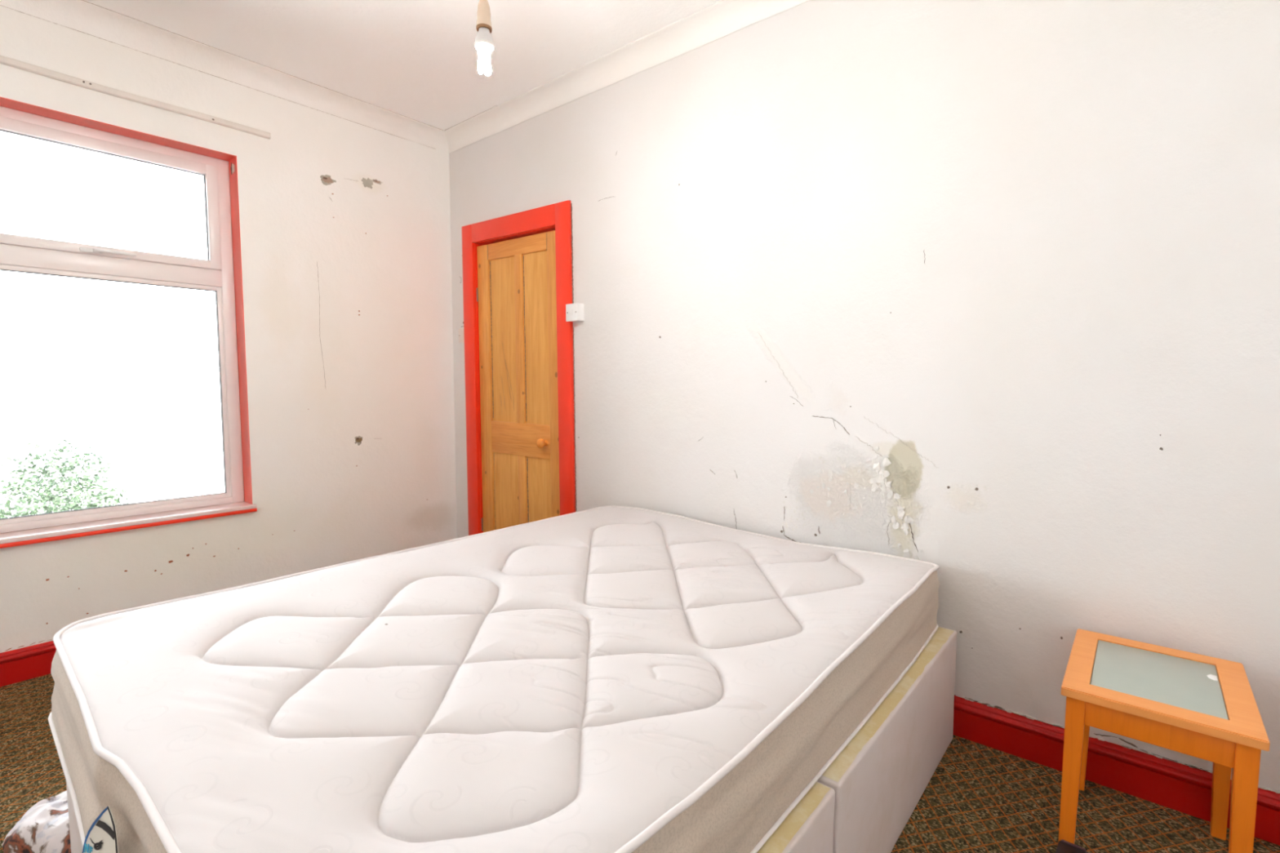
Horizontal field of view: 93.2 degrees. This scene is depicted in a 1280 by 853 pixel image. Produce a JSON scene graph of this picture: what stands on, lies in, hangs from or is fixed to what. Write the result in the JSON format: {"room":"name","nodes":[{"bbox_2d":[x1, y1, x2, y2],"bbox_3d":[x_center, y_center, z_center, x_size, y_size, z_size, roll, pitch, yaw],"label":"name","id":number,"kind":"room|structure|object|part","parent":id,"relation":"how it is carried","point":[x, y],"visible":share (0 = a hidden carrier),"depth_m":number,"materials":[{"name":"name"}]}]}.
{"room":"bedroom","nodes":[
{"label":"bedroom","id":0,"kind":"room"},
{"bbox_2d":[0,0,457,653],"bbox_3d":[-2.147,-0.298,2.732,0.368,2.751,3.450,4,5,40],"label":"wall","id":1,"kind":"structure","parent":0,"point":[345,224],"depth_m":3.07,"materials":[{"name":"paint"}]},
{"bbox_2d":[0,640,56,687],"bbox_3d":[-2.130,0.902,2.673,0.024,0.125,3.050,4,5,40],"label":"baseboard","id":2,"kind":"structure","parent":1,"relation":"attached to","point":[24,664],"depth_m":2.35,"materials":[{"name":"red paint"}]},
{"bbox_2d":[0,97,257,548],"bbox_3d":[-2.464,-0.384,2.304,0.189,1.681,1.661,4,5,40],"label":"window","id":3,"kind":"structure","parent":1,"relation":"in","point":[18,253],"depth_m":2.70,"materials":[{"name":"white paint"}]},
{"bbox_3d":[-2.240,-0.734,2.550,0.032,0.018,0.180,4,5,40],"label":"handle","id":4,"kind":"part","parent":3,"relation":"part of","materials":[{"name":"white plastic"}]},
{"bbox_3d":[-2.501,-0.943,2.295,0.062,0.479,1.527,4,5,40],"label":"sash","id":5,"kind":"part","parent":3,"relation":"part of","materials":[{"name":"white plastic"}]},
{"bbox_3d":[-2.474,0.428,2.371,0.166,0.019,1.633,4,5,40],"label":"sill","id":6,"kind":"part","parent":3,"relation":"part of","materials":[{"name":"pink"}]},
{"bbox_2d":[0,55,271,139],"bbox_3d":[-2.397,-1.350,2.188,0.019,0.029,1.910,4,5,40],"label":"batten","id":7,"kind":"object","parent":1,"relation":"attached to","point":[4,60],"visible":1,"depth_m":2.50,"materials":[{"name":"white wood"}]},
{"bbox_2d":[0,0,448,153],"bbox_3d":[-2.102,-1.613,2.471,0.085,0.089,3.050,4,5,40],"label":"trim","id":8,"kind":"structure","parent":1,"relation":"attached to","point":[81,15],"depth_m":2.72,"materials":[{"name":"paint"}]},
{"bbox_2d":[83,0,720,130],"bbox_3d":[-0.649,-1.636,1.386,4.300,0.120,3.450,4,5,40],"label":"ceiling","id":9,"kind":"structure","parent":0,"point":[415,60],"depth_m":2.58,"materials":[{"name":"paint"}]},
{"bbox_2d":[475,0,493,75],"bbox_3d":[-0.438,-1.297,1.689,0.090,0.599,0.090,4,5,40],"label":"pendant lamp","id":10,"kind":"object","parent":9,"relation":"hanging from","point":[484,43],"visible":1,"depth_m":1.69,"materials":[{"name":"white plastic"}]},
{"bbox_3d":[-0.439,-1.093,1.704,0.053,0.050,0.053,4,5,40],"label":"bulb","id":11,"kind":"part","parent":10,"relation":"part of","materials":[{"name":"white glass"}]},
{"bbox_2d":[0,673,1279,852],"bbox_3d":[-0.643,1.116,1.459,3.920,0.120,3.070,4,5,40],"label":"floor","id":12,"kind":"structure","parent":0,"point":[979,797],"depth_m":1.67,"materials":[{"name":"carpet"}]},
{"bbox_2d":[2,790,71,852],"bbox_3d":[-1.470,1.010,1.595,0.325,0.065,0.291,4,5,40],"label":"plastic bag","id":13,"kind":"object","parent":12,"relation":"on","point":[44,828],"visible":0.35,"depth_m":1.50,"materials":[{"name":"white plastic"}]},
{"bbox_2d":[66,781,835,852],"bbox_3d":[-0.484,0.883,1.319,1.483,0.366,0.944,4,5,40],"label":"base","id":14,"kind":"object","parent":12,"relation":"on","point":[808,828],"visible":0.02,"depth_m":1.13,"materials":[{"name":"fabric"}]},
{"bbox_2d":[817,626,956,852],"bbox_3d":[0.138,0.829,2.060,1.487,0.369,0.982,4,5,40],"label":"base drawer","id":15,"kind":"object","parent":12,"relation":"on","point":[878,780],"visible":0.1,"depth_m":1.50,"materials":[{"name":"fabric"}]},
{"bbox_2d":[48,505,939,852],"bbox_3d":[-0.234,0.556,1.705,1.584,0.219,2.019,4,5,40],"label":"mattress","id":16,"kind":"object","parent":15,"relation":"on","point":[604,679],"visible":1,"depth_m":1.18,"materials":[{"name":"fabric"}]},
{"bbox_2d":[1055,839,1088,852],"bbox_3d":[0.989,1.020,1.390,0.073,0.086,0.084,4,5,40],"label":"box","id":17,"kind":"object","parent":12,"relation":"on","point":[1064,846],"visible":1,"depth_m":1.40,"materials":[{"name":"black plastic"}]},
{"bbox_2d":[1058,628,1270,852],"bbox_3d":[1.253,0.829,1.486,0.340,0.455,0.440,4,5,40],"label":"side table","id":18,"kind":"object","parent":12,"relation":"on","point":[1197,705],"visible":1,"depth_m":1.39,"materials":[{"name":"brown wood"}]},
{"bbox_3d":[1.022,0.843,1.432,0.036,0.435,0.036,4,5,40],"label":"leg","id":19,"kind":"part","parent":18,"relation":"part of","materials":[{"name":"brown wood"}]},
{"bbox_3d":[1.265,0.822,1.723,0.036,0.435,0.036,4,5,40],"label":"leg","id":20,"kind":"part","parent":18,"relation":"part of","materials":[{"name":"brown wood"}]},
{"bbox_3d":[1.253,0.610,1.472,0.235,0.012,0.328,4,5,40],"label":"glass panel","id":21,"kind":"part","parent":18,"relation":"part of","materials":[{"name":"glass"}]},
{"bbox_3d":[1.483,0.836,1.542,0.036,0.435,0.036,4,5,40],"label":"leg","id":22,"kind":"part","parent":18,"relation":"part of","materials":[{"name":"brown wood"}]},
{"bbox_3d":[1.240,0.856,1.250,0.036,0.435,0.036,4,5,40],"label":"leg","id":23,"kind":"part","parent":18,"relation":"part of","materials":[{"name":"brown wood"}]},
{"bbox_2d":[444,0,1279,793],"bbox_3d":[0.391,-0.277,2.504,4.000,2.751,0.232,4,5,40],"label":"wall","id":24,"kind":"structure","parent":0,"point":[985,292],"depth_m":1.93,"materials":[{"name":"paint"}]},
{"bbox_2d":[458,328,464,342],"bbox_3d":[-1.080,-0.553,3.673,0.066,0.086,0.012,4,5,40],"label":"wall plate","id":25,"kind":"object","parent":24,"relation":"attached to","point":[461,335],"visible":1,"depth_m":3.67,"materials":[{"name":"beige plastic"}]},
{"bbox_2d":[462,200,575,535],"bbox_3d":[-0.658,-0.131,3.421,0.944,2.083,0.186,4,5,40],"label":"door","id":26,"kind":"structure","parent":24,"relation":"in","point":[517,267],"depth_m":3.38,"materials":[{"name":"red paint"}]},
{"bbox_3d":[-0.776,-0.492,3.471,0.257,0.947,0.013,4,5,40],"label":"panel","id":27,"kind":"part","parent":26,"relation":"part of","materials":[{"name":"brown wood"}]},
{"bbox_3d":[-0.772,0.418,3.533,0.256,0.542,0.013,4,5,40],"label":"panel","id":28,"kind":"part","parent":26,"relation":"part of","materials":[{"name":"brown wood"}]},
{"bbox_3d":[-0.666,-0.071,3.411,0.531,1.944,0.039,4,5,40],"label":"rail","id":29,"kind":"part","parent":26,"relation":"part of","materials":[{"name":"brown wood"}]},
{"bbox_3d":[-0.553,-0.475,3.287,0.231,0.945,0.013,4,5,40],"label":"panel","id":30,"kind":"part","parent":26,"relation":"part of","materials":[{"name":"brown wood"}]},
{"bbox_3d":[-0.548,0.433,3.346,0.228,0.541,0.013,4,5,40],"label":"panel","id":31,"kind":"part","parent":26,"relation":"part of","materials":[{"name":"brown wood"}]},
{"bbox_3d":[-0.524,0.089,3.240,0.053,0.053,0.056,4,5,40],"label":"knob","id":32,"kind":"part","parent":26,"relation":"part of","materials":[{"name":"orange wood"}]},
{"bbox_2d":[565,302,583,321],"bbox_3d":[-0.327,-0.568,3.019,0.086,0.086,0.050,4,5,40],"label":"light switch","id":33,"kind":"object","parent":24,"relation":"attached to","point":[574,312],"visible":1,"depth_m":3.00,"materials":[{"name":"white plastic"}]},
{"bbox_2d":[444,0,808,153],"bbox_3d":[0.312,-1.602,2.389,3.900,0.089,0.085,4,5,40],"label":"trim","id":34,"kind":"structure","parent":24,"relation":"attached to","point":[722,18],"depth_m":2.72,"materials":[{"name":"paint"}]},
{"bbox_2d":[952,695,1279,845],"bbox_3d":[0.745,0.938,2.248,2.812,0.125,0.024,4,5,40],"label":"baseboard","id":35,"kind":"structure","parent":24,"relation":"attached to","point":[1177,786],"depth_m":1.73,"materials":[{"name":"red paint"}]},
{"label":"outside","id":36,"kind":"structure","parent":0,"visible":0},
{"bbox_2d":[0,454,224,517],"bbox_3d":[-8.211,4.256,3.458,70.000,0.100,70.000,4,5,40],"label":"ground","id":37,"kind":"structure","parent":36,"point":[176,477],"depth_m":28.02,"materials":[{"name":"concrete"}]},
{"bbox_2d":[0,435,132,518],"bbox_3d":[-6.660,2.023,7.063,2.117,3.842,1.421,4,5,40],"label":"leafy bush","id":38,"kind":"object","parent":37,"relation":"on","point":[46,495],"visible":0.34,"depth_m":6.82,"materials":[{"name":"green plant"}]}
]}

